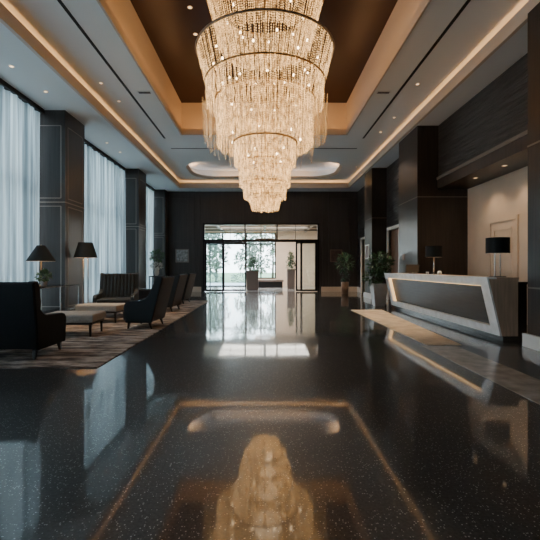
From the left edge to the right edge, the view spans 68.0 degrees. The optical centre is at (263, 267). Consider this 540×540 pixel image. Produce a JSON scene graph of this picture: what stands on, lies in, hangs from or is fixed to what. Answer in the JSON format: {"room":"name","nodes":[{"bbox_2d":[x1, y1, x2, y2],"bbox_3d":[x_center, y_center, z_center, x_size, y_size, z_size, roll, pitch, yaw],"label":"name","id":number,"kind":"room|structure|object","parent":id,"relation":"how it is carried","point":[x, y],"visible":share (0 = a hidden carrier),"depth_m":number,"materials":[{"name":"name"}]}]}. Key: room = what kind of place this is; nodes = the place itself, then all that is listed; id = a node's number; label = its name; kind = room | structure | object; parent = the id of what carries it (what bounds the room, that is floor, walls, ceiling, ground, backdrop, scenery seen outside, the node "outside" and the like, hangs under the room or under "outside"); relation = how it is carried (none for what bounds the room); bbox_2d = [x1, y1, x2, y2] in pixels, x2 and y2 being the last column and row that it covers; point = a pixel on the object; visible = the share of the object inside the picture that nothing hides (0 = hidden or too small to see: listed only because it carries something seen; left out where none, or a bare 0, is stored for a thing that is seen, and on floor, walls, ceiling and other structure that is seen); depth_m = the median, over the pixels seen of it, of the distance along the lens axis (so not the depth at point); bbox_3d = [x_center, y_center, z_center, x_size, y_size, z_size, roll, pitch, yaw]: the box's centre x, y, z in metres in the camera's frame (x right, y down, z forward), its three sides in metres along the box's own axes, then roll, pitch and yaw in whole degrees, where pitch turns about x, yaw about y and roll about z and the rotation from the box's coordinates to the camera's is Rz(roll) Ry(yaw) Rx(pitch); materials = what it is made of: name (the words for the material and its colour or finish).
{"room":"lobby","nodes":[
{"label":"lobby","id":0,"kind":"room"},
{"bbox_2d":[205,231,316,285],"bbox_3d":[-0.050,-0.610,23.425,9.100,3.620,5.750,0,0,0],"label":"wall","id":1,"kind":"structure","parent":0,"point":[282,248],"depth_m":26.00,"materials":[{"name":"beige paint"}]},
{"bbox_2d":[205,233,275,285],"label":"window","id":2,"kind":"structure","parent":1,"relation":"in","point":[260,243],"depth_m":26.05,"materials":[{"name":"brown metal"}]},
{"bbox_2d":[205,225,316,231],"bbox_3d":[-0.050,-2.360,23.300,8.900,0.120,5.400,0,0,0],"label":"trim","id":3,"kind":"structure","parent":1,"relation":"attached to","point":[220,227],"depth_m":23.14,"materials":[{"name":"brown metal"}]},
{"bbox_2d":[205,228,316,228],"bbox_3d":[0.000,-2.510,23.425,9.200,0.180,5.750,0,0,0],"label":"ceiling","id":4,"kind":"structure","parent":0,"point":[205,228],"depth_m":24.51,"materials":[{"name":"beige paint"}]},
{"bbox_2d":[168,191,357,291],"bbox_3d":[-0.100,-1.340,20.410,12.000,5.080,0.280,0,0,0],"label":"wall","id":5,"kind":"structure","parent":0,"point":[336,213],"depth_m":20.30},
{"bbox_2d":[175,249,188,261],"bbox_3d":[-4.150,-0.620,20.285,0.680,0.680,0.030,0,0,0],"label":"wall picture","id":6,"kind":"object","parent":5,"relation":"attached to","point":[181,255],"visible":1,"depth_m":20.28,"materials":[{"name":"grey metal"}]},
{"bbox_2d":[203,223,318,291],"bbox_3d":[-0.150,-0.535,20.367,5.900,3.470,0.215,0,0,0],"label":"door","id":7,"kind":"structure","parent":5,"relation":"in","point":[205,241],"depth_m":20.26,"materials":[{"name":"brown metal"}]},
{"bbox_2d":[192,287,356,291],"bbox_3d":[-0.070,1.075,20.275,9.580,0.250,0.050,0,0,0],"label":"baseboard","id":8,"kind":"structure","parent":5,"relation":"attached to","point":[195,289],"depth_m":20.25,"materials":[{"name":"beige paint"}]},
{"bbox_2d":[330,249,341,261],"bbox_3d":[3.660,-0.620,20.285,0.620,0.640,0.030,0,0,0],"label":"wall picture","id":9,"kind":"object","parent":5,"relation":"attached to","point":[333,252],"visible":0.76,"depth_m":20.28,"materials":[{"name":"brown metal"}]},
{"bbox_2d":[0,286,539,539],"bbox_3d":[-0.100,1.300,11.550,12.000,0.200,29.500,0,0,0],"label":"floor","id":10,"kind":"structure","parent":0,"point":[248,415],"depth_m":2.87,"materials":[{"name":"stone"}]},
{"bbox_2d":[39,110,84,311],"bbox_3d":[-5.291,-1.340,10.361,0.818,5.080,1.078,0,0,0],"label":"column","id":11,"kind":"structure","parent":10,"relation":"on","point":[62,136],"depth_m":9.83,"materials":[{"name":"brown wood"}]},
{"bbox_2d":[0,301,207,367],"bbox_3d":[-3.430,1.194,9.690,2.860,0.012,9.820,0,0,0],"label":"carpet","id":12,"kind":"object","parent":10,"relation":"on","point":[79,350],"visible":0.64,"depth_m":6.29,"materials":[{"name":"brown carpet"}]},
{"bbox_2d":[0,281,66,359],"bbox_3d":[-3.370,0.678,5.479,0.920,1.020,0.861,0,0,0],"label":"armchair","id":13,"kind":"object","parent":12,"relation":"on","point":[23,323],"visible":1,"depth_m":5.12,"materials":[{"name":"fabric"}]},
{"bbox_2d":[39,284,78,313],"bbox_3d":[-4.380,0.773,8.220,0.420,0.830,1.620,0,0,0],"label":"console table","id":14,"kind":"object","parent":12,"relation":"on","point":[52,285],"visible":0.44,"depth_m":8.45,"materials":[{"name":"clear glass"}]},
{"bbox_2d":[26,245,55,285],"bbox_3d":[-4.380,-0.048,7.860,0.530,0.810,0.530,0,0,0],"label":"table lamp","id":15,"kind":"object","parent":14,"relation":"on","point":[40,253],"visible":0.8,"depth_m":7.73,"materials":[{"name":"black fabric"}]},
{"bbox_2d":[34,268,52,285],"bbox_3d":[-4.234,0.168,7.701,0.334,0.373,0.322,0,0,0],"label":"potted plant","id":16,"kind":"object","parent":14,"relation":"on","point":[43,282],"visible":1,"depth_m":7.67,"materials":[{"name":"green plant"}]},
{"bbox_2d":[43,308,74,313],"bbox_3d":[-4.380,0.903,8.220,0.380,0.010,1.580,0,0,0],"label":"glass shelf","id":17,"kind":"object","parent":14,"relation":"attached to","point":[62,309],"depth_m":8.55,"materials":[{"name":"clear glass"}]},
{"bbox_2d":[47,311,105,336],"bbox_3d":[-3.420,0.996,7.200,0.920,0.385,0.720,0,0,-4],"label":"ottoman","id":18,"kind":"object","parent":12,"relation":"on","point":[89,318],"visible":0.55,"depth_m":6.92,"materials":[{"name":"beige fabric"}]},
{"bbox_2d":[47,311,105,322],"bbox_3d":[-3.420,0.873,7.200,0.920,0.140,0.720,0,0,-4],"label":"cushion","id":19,"kind":"object","parent":18,"relation":"on","point":[71,316],"depth_m":6.91,"materials":[{"name":"beige fabric"}]},
{"bbox_2d":[73,242,97,303],"bbox_3d":[-4.570,0.268,10.250,0.570,1.840,0.570,0,0,0],"label":"floor lamp","id":20,"kind":"object","parent":12,"relation":"on","point":[84,249],"visible":0.79,"depth_m":10.08,"materials":[{"name":"black fabric"}]},
{"bbox_2d":[75,303,124,322],"bbox_3d":[-3.620,0.996,8.950,0.960,0.385,0.600,0,0,4],"label":"ottoman","id":21,"kind":"object","parent":12,"relation":"on","point":[115,308],"visible":0.65,"depth_m":8.67,"materials":[{"name":"beige fabric"}]},
{"bbox_2d":[75,303,124,311],"bbox_3d":[-3.620,0.873,8.950,0.960,0.140,0.600,0,0,4],"label":"cushion","id":22,"kind":"object","parent":21,"relation":"on","point":[108,307],"depth_m":8.67,"materials":[{"name":"beige fabric"}]},
{"bbox_2d":[92,273,138,312],"bbox_3d":[-3.661,0.658,9.966,0.950,1.060,0.941,0,0,-10],"label":"armchair","id":23,"kind":"object","parent":12,"relation":"on","point":[114,287],"visible":0.72,"depth_m":10.19,"materials":[{"name":"grey fabric"}]},
{"bbox_2d":[97,297,129,302],"bbox_3d":[-3.640,0.810,9.847,0.760,0.145,0.700,0,0,-10],"label":"seat cushion","id":24,"kind":"object","parent":23,"relation":"on","point":[99,299],"depth_m":9.54,"materials":[{"name":"grey fabric"}]},
{"bbox_2d":[139,289,150,299],"bbox_3d":[-3.680,0.928,12.600,0.480,0.520,0.480,0,0,0],"label":"pouf","id":25,"kind":"object","parent":12,"relation":"on","point":[143,293],"visible":0.16,"depth_m":12.36,"materials":[{"name":"fabric"}]},
{"bbox_2d":[123,276,174,328],"bbox_3d":[-2.324,0.678,8.162,0.790,1.020,0.800,0,0,4],"label":"armchair","id":26,"kind":"object","parent":12,"relation":"on","point":[149,309],"visible":1,"depth_m":7.78,"materials":[{"name":"grey fabric"}]},
{"bbox_2d":[167,274,187,311],"bbox_3d":[-2.629,0.678,11.212,0.800,1.020,0.800,0,0,4],"label":"armchair","id":27,"kind":"object","parent":12,"relation":"on","point":[177,290],"visible":0.66,"depth_m":10.89,"materials":[{"name":"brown fabric"}]},
{"bbox_2d":[182,273,195,303],"bbox_3d":[-2.809,0.678,13.620,0.840,1.020,0.800,0,0,6],"label":"armchair","id":28,"kind":"object","parent":12,"relation":"on","point":[191,277],"visible":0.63,"depth_m":13.43,"materials":[{"name":"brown fabric"}]},
{"bbox_2d":[125,169,145,288],"bbox_3d":[-5.291,-1.340,16.096,0.818,5.080,1.008,0,0,0],"label":"column","id":29,"kind":"structure","parent":10,"relation":"on","point":[135,179],"depth_m":15.60,"materials":[{"name":"brown wood"}]},
{"bbox_2d":[149,276,163,288],"bbox_3d":[-4.620,0.770,17.200,0.520,0.860,0.520,0,0,0],"label":"plant stand","id":30,"kind":"object","parent":10,"relation":"on","point":[149,276],"visible":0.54,"depth_m":16.95,"materials":[{"name":"brown metal"}]},
{"bbox_2d":[149,248,164,275],"bbox_3d":[-4.617,-0.260,17.168,0.774,1.201,0.809,0,0,0],"label":"potted plant","id":31,"kind":"object","parent":30,"relation":"on","point":[153,253],"visible":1,"depth_m":17.14,"materials":[{"name":"green plant"}]},
{"bbox_2d":[154,190,167,281],"bbox_3d":[-5.291,-1.340,20.031,0.818,5.080,0.518,0,0,0],"label":"column","id":32,"kind":"structure","parent":10,"relation":"on","point":[160,196],"depth_m":19.78,"materials":[{"name":"brown wood"}]},
{"bbox_2d":[244,253,260,289],"bbox_3d":[-0.561,0.199,21.667,1.103,2.003,0.996,0,0,-27],"label":"planter","id":33,"kind":"object","parent":10,"relation":"on","point":[252,276],"visible":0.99,"depth_m":21.39,"materials":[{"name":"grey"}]},
{"bbox_2d":[258,280,283,287],"bbox_3d":[0.400,0.960,24.600,1.600,0.480,0.500,0,0,0],"label":"bench","id":34,"kind":"object","parent":10,"relation":"on","point":[262,283],"visible":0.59,"depth_m":24.40,"materials":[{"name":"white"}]},
{"bbox_2d":[285,250,297,288],"bbox_3d":[1.578,0.074,22.991,0.807,2.253,0.855,0,0,0],"label":"potted plant","id":35,"kind":"object","parent":10,"relation":"on","point":[290,272],"visible":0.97,"depth_m":22.79,"materials":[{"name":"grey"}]},
{"bbox_2d":[335,251,355,293],"bbox_3d":[3.719,0.209,18.384,1.102,1.981,1.059,0,0,0],"label":"potted plant","id":36,"kind":"object","parent":10,"relation":"on","point":[344,285],"visible":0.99,"depth_m":18.31,"materials":[{"name":"green plant"}]},
{"bbox_2d":[363,168,386,298],"bbox_3d":[4.440,-1.340,16.050,0.620,5.080,1.200,0,0,0],"label":"column","id":37,"kind":"structure","parent":10,"relation":"on","point":[375,178],"depth_m":15.50,"materials":[{"name":"brown wood"}]},
{"bbox_2d":[365,244,369,258],"bbox_3d":[4.155,-0.650,16.100,0.030,0.580,0.620,0,0,0],"label":"wall sign","id":38,"kind":"object","parent":37,"relation":"attached to","point":[367,247],"visible":0.86,"depth_m":16.05,"materials":[{"name":"white"}]},
{"bbox_2d":[362,251,394,305],"bbox_3d":[3.603,0.309,12.600,1.070,1.783,0.980,0,0,27],"label":"potted plant","id":39,"kind":"object","parent":10,"relation":"on","point":[378,289],"visible":0.99,"depth_m":12.45,"materials":[{"name":"green plant"}]},
{"bbox_2d":[352,310,460,344],"bbox_3d":[2.915,1.194,8.800,0.890,0.012,5.200,0,0,0],"label":"runner rug","id":40,"kind":"object","parent":10,"relation":"on","point":[422,335],"visible":1,"depth_m":7.85,"materials":[{"name":"beige carpet"}]},
{"bbox_2d":[399,126,467,274],"bbox_3d":[4.886,-1.340,11.646,1.428,5.080,1.508,0,0,0],"label":"column","id":41,"kind":"structure","parent":10,"relation":"on","point":[429,215],"depth_m":10.90,"materials":[{"name":"brown wood"}]},
{"bbox_2d":[384,273,527,340],"bbox_3d":[3.995,0.675,9.272,0.750,1.050,5.556,0,0,0],"label":"reception desk","id":42,"kind":"object","parent":10,"relation":"on","point":[493,307],"visible":0.98,"depth_m":7.47,"materials":[{"name":"stone"}]},
{"bbox_2d":[406,265,418,273],"bbox_3d":[4.020,0.030,10.807,0.340,0.240,0.140,0,0,35],"label":"monitor","id":43,"kind":"object","parent":42,"relation":"on","point":[409,268],"visible":1,"depth_m":10.78,"materials":[{"name":"black plastic"}]},
{"bbox_2d":[425,246,441,274],"bbox_3d":[3.950,-0.180,9.300,0.364,0.660,0.364,0,0,0],"label":"desk lamp","id":44,"kind":"object","parent":42,"relation":"on","point":[430,251],"visible":0.98,"depth_m":9.16,"materials":[{"name":"black fabric"}]},
{"bbox_2d":[403,273,518,278],"bbox_3d":[3.962,0.165,9.275,0.375,0.030,5.550,0,0,0],"label":"countertop","id":45,"kind":"structure","parent":42,"relation":"on","point":[403,273],"depth_m":6.78,"materials":[{"name":"grey stone"}]},
{"bbox_2d":[485,237,509,276],"bbox_3d":[3.950,-0.180,6.760,0.364,0.660,0.364,0,0,0],"label":"desk lamp","id":46,"kind":"object","parent":42,"relation":"on","point":[493,245],"visible":1,"depth_m":6.63,"materials":[{"name":"black fabric"}]},
{"bbox_2d":[422,346,539,404],"bbox_3d":[2.685,1.198,4.275,0.530,0.004,3.750,0,0,0],"label":"runner rug","id":47,"kind":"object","parent":10,"relation":"on","point":[527,386],"depth_m":4.62,"materials":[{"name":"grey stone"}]},
{"bbox_2d":[522,2,539,350],"bbox_3d":[4.785,-1.340,5.400,1.630,5.080,1.500,0,0,0],"label":"column","id":48,"kind":"structure","parent":10,"relation":"on","point":[531,340],"depth_m":5.94,"materials":[{"name":"brown wood"}]},
{"bbox_2d":[0,0,539,191],"bbox_3d":[-0.100,-4.812,8.650,12.000,1.875,23.300,0,0,0],"label":"ceiling","id":49,"kind":"structure","parent":0,"point":[149,45],"depth_m":9.49,"materials":[{"name":"white paint"}]},
{"bbox_2d":[0,78,43,113],"bbox_3d":[-5.450,-3.830,3.600,0.140,0.100,12.400,0,0,0],"label":"trim","id":50,"kind":"structure","parent":49,"relation":"attached to","point":[3,83],"depth_m":8.91,"materials":[{"name":"black metal"}]},
{"bbox_2d":[0,85,39,282],"bbox_3d":[-5.448,-1.300,3.600,0.212,4.960,12.300,0,0,0],"label":"sheer curtain","id":51,"kind":"object","parent":50,"relation":"hanging from","point":[19,121],"visible":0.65,"depth_m":8.81,"materials":[{"name":"fabric"}]},
{"bbox_2d":[85,139,125,170],"bbox_3d":[-5.450,-3.830,13.250,0.140,0.100,4.700,0,0,0],"label":"trim","id":52,"kind":"structure","parent":49,"relation":"attached to","point":[87,143],"depth_m":13.44,"materials":[{"name":"black metal"}]},
{"bbox_2d":[85,144,125,302],"bbox_3d":[-5.446,-1.300,13.250,0.214,4.960,4.600,0,0,0],"label":"sheer curtain","id":53,"kind":"object","parent":52,"relation":"hanging from","point":[105,208],"visible":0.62,"depth_m":13.59,"materials":[{"name":"fabric"}]},
{"bbox_2d":[57,0,164,137],"bbox_3d":[-3.250,-4.245,5.300,0.060,0.006,15.600,0,0,0],"label":"ceiling vent","id":54,"kind":"object","parent":49,"relation":"in","point":[61,3],"visible":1,"depth_m":8.06,"materials":[{"name":"black metal"}]},
{"bbox_2d":[137,91,151,93],"bbox_3d":[-2.880,-4.237,9.650,0.340,0.026,0.140,0,0,0],"label":"ceiling vent","id":55,"kind":"object","parent":49,"relation":"in","point":[139,92],"visible":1,"depth_m":9.64,"materials":[{"name":"black metal"}]},
{"bbox_2d":[171,148,228,148],"bbox_3d":[-2.272,-4.245,14.199,2.023,0.006,0.005,0,0,0],"label":"ceiling vent","id":56,"kind":"object","parent":49,"relation":"in","point":[171,148],"depth_m":14.20,"materials":[{"name":"black metal"}]},
{"bbox_2d":[195,0,334,212],"bbox_3d":[0.020,-3.429,8.400,2.895,4.542,2.895,0,0,-13],"label":"chandelier","id":57,"kind":"object","parent":49,"relation":"hanging from","point":[241,156],"visible":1,"depth_m":7.88,"materials":[{"name":"clear glass"}]},
{"bbox_2d":[238,157,290,191],"bbox_3d":[0.019,-1.935,8.400,1.121,0.534,1.115,0,0,0],"label":"curtain","id":58,"kind":"object","parent":57,"relation":"hanging from","point":[244,183],"depth_m":8.04,"materials":[{"name":"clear glass"}]},
{"bbox_2d":[212,129,317,167],"bbox_3d":[-0.016,-2.405,8.437,2.213,0.326,2.305,0,0,0],"label":"curtain","id":59,"kind":"object","parent":57,"relation":"hanging from","point":[236,146],"depth_m":7.91,"materials":[{"name":"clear glass"}]},
{"bbox_2d":[202,73,327,158],"bbox_3d":[0.035,-2.996,8.406,2.601,0.942,2.640,0,0,0],"label":"curtain","id":60,"kind":"object","parent":57,"relation":"hanging from","point":[221,120],"depth_m":7.72,"materials":[{"name":"clear glass"}]},
{"bbox_2d":[248,194,281,211],"bbox_3d":[0.019,-1.355,8.397,0.723,0.334,0.697,0,0,0],"label":"curtain","id":61,"kind":"object","parent":57,"relation":"hanging from","point":[264,202],"depth_m":8.23,"materials":[{"name":"clear glass"}]},
{"bbox_2d":[243,180,286,201],"bbox_3d":[0.020,-1.600,8.399,0.946,0.364,0.938,0,0,0],"label":"curtain","id":62,"kind":"object","parent":57,"relation":"hanging from","point":[250,196],"depth_m":8.12,"materials":[{"name":"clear glass"}]},
{"bbox_2d":[233,134,296,174],"bbox_3d":[0.018,-2.355,8.399,1.339,0.534,1.341,0,0,0],"label":"curtain","id":63,"kind":"object","parent":57,"relation":"hanging from","point":[240,161],"depth_m":7.97,"materials":[{"name":"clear glass"}]},
{"bbox_2d":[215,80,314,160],"bbox_3d":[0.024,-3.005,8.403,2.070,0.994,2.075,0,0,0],"label":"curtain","id":64,"kind":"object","parent":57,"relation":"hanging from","point":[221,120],"depth_m":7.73,"materials":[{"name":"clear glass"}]},
{"bbox_2d":[205,54,324,129],"bbox_3d":[0.023,-3.585,8.401,2.494,0.554,2.488,0,0,0],"label":"curtain","id":65,"kind":"object","parent":57,"relation":"hanging from","point":[320,93],"depth_m":7.55,"materials":[{"name":"clear glass"}]},
{"bbox_2d":[197,11,332,110],"bbox_3d":[0.018,-4.125,8.404,2.851,0.794,2.850,0,0,0],"label":"curtain","id":66,"kind":"object","parent":57,"relation":"hanging from","point":[318,70],"depth_m":7.45,"materials":[{"name":"clear glass"}]},
{"bbox_2d":[207,0,322,71],"bbox_3d":[0.022,-5.105,8.399,2.452,1.074,2.469,0,0,0],"label":"curtain","id":67,"kind":"object","parent":57,"relation":"hanging from","point":[258,3],"depth_m":8.38,"materials":[{"name":"clear glass"}]},
{"bbox_2d":[256,197,274,212],"bbox_3d":[0.024,-1.310,8.406,0.401,0.304,0.407,0,0,0],"label":"curtain","id":68,"kind":"object","parent":57,"relation":"hanging from","point":[258,209],"depth_m":8.34,"materials":[{"name":"clear glass"}]},
{"bbox_2d":[311,148,356,148],"bbox_3d":[2.485,-4.245,14.199,1.597,0.006,0.005,0,0,0],"label":"ceiling vent","id":69,"kind":"object","parent":49,"relation":"in","point":[311,148],"depth_m":14.20,"materials":[{"name":"black metal"}]},
{"bbox_2d":[376,91,390,93],"bbox_3d":[2.880,-4.237,9.650,0.340,0.026,0.140,0,0,0],"label":"ceiling vent","id":70,"kind":"object","parent":49,"relation":"in","point":[377,92],"visible":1,"depth_m":9.64,"materials":[{"name":"black metal"}]},
{"bbox_2d":[363,0,470,137],"bbox_3d":[3.250,-4.245,5.300,0.060,0.006,15.600,0,0,0],"label":"ceiling vent","id":71,"kind":"object","parent":49,"relation":"in","point":[466,3],"visible":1,"depth_m":8.06,"materials":[{"name":"black metal"}]},
{"bbox_3d":[-5.450,-3.830,18.200,0.140,0.100,3.200,0,0,0],"label":"trim","id":72,"kind":"structure","parent":49,"relation":"attached to","visible":0},
{"bbox_2d":[146,186,153,288],"bbox_3d":[-5.448,-1.300,18.200,0.212,4.960,3.100,0,0,0],"label":"sheer curtain","id":73,"kind":"object","parent":72,"relation":"hanging from","point":[149,193],"visible":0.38,"depth_m":19.05,"materials":[{"name":"fabric"}]},
{"bbox_2d":[358,53,527,299],"bbox_3d":[4.900,-1.340,8.650,0.300,5.080,23.300,0,0,0],"label":"wall","id":74,"kind":"structure","parent":0,"point":[498,113],"depth_m":8.94,"materials":[{"name":"brown wood"}]},
{"bbox_2d":[360,237,364,292],"bbox_3d":[4.870,-0.130,18.475,0.360,2.660,1.970,0,0,0],"label":"door","id":75,"kind":"structure","parent":74,"relation":"in","point":[362,240],"depth_m":19.35,"materials":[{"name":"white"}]},
{"bbox_2d":[387,224,398,299],"bbox_3d":[4.870,-0.165,14.575,0.360,2.730,1.470,0,0,0],"label":"door","id":76,"kind":"structure","parent":74,"relation":"in","point":[394,236],"depth_m":14.81,"materials":[{"name":"brown"}]},
{"bbox_2d":[436,130,527,179],"bbox_3d":[4.710,-2.435,8.500,0.020,0.070,4.800,0,0,0],"label":"trim","id":77,"kind":"structure","parent":74,"relation":"attached to","point":[524,133],"depth_m":8.43,"materials":[{"name":"brown metal"}]},
{"bbox_2d":[437,134,527,188],"bbox_3d":[5.160,-2.305,8.500,0.880,0.310,4.800,0,0,0],"label":"soffit","id":78,"kind":"object","parent":74,"relation":"attached to","point":[514,154],"depth_m":8.73,"materials":[{"name":"brown wood"}]},
{"bbox_2d":[468,166,527,324],"bbox_3d":[5.650,-0.475,8.500,0.200,3.350,4.800,0,0,0],"label":"wall","id":79,"kind":"structure","parent":0,"point":[506,195],"depth_m":9.63,"materials":[{"name":"beige paint"}]},
{"bbox_2d":[488,214,518,280],"bbox_3d":[5.532,0.015,9.275,0.035,2.370,1.130,0,0,0],"label":"door","id":80,"kind":"structure","parent":79,"relation":"in","point":[508,226],"depth_m":9.13,"materials":[{"name":"beige paint"}]},
{"label":"outside","id":81,"kind":"structure","parent":0,"visible":0},
{"bbox_2d":[207,273,274,282],"bbox_3d":[0.000,1.427,70.300,120.000,0.045,99.400,0,0,0],"label":"ground","id":82,"kind":"structure","parent":81,"point":[228,276],"depth_m":66.13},
{"bbox_2d":[207,271,221,282],"bbox_3d":[-4.422,0.935,33.768,2.234,1.386,1.585,0,0,0],"label":"shrub","id":83,"kind":"object","parent":82,"relation":"on","point":[208,274],"visible":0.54,"depth_m":33.71,"materials":[{"name":"green plant"}]},
{"bbox_2d":[205,234,231,281],"bbox_3d":[-4.838,-1.339,38.241,3.265,5.497,3.109,0,0,25],"label":"tree","id":84,"kind":"object","parent":82,"relation":"on","point":[216,266],"visible":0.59,"depth_m":37.95,"materials":[{"name":"green plant"}]},
{"bbox_2d":[230,272,244,282],"bbox_3d":[-1.768,0.963,33.775,2.279,1.345,1.555,0,0,0],"label":"shrub","id":85,"kind":"object","parent":82,"relation":"on","point":[242,274],"visible":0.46,"depth_m":33.69,"materials":[{"name":"green plant"}]},
{"bbox_2d":[233,234,271,273],"bbox_3d":[-1.241,-1.501,36.453,3.841,5.820,3.747,0,0,0],"label":"tree","id":86,"kind":"object","parent":82,"relation":"on","point":[254,248],"visible":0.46,"depth_m":36.32,"materials":[{"name":"green plant"}]},
{"bbox_2d":[258,234,274,276],"bbox_3d":[0.805,-2.136,41.677,4.779,7.088,4.202,0,0,0],"label":"tree","id":87,"kind":"object","parent":82,"relation":"on","point":[272,249],"visible":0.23,"depth_m":41.41,"materials":[{"name":"green plant"}]},
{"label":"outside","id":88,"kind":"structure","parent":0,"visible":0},
{"bbox_2d":[207,283,244,284],"bbox_3d":[-2.500,1.312,29.650,23.000,0.185,6.700,0,0,0],"label":"path","id":89,"kind":"structure","parent":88,"point":[207,283],"depth_m":30.53,"materials":[{"name":"white concrete"}]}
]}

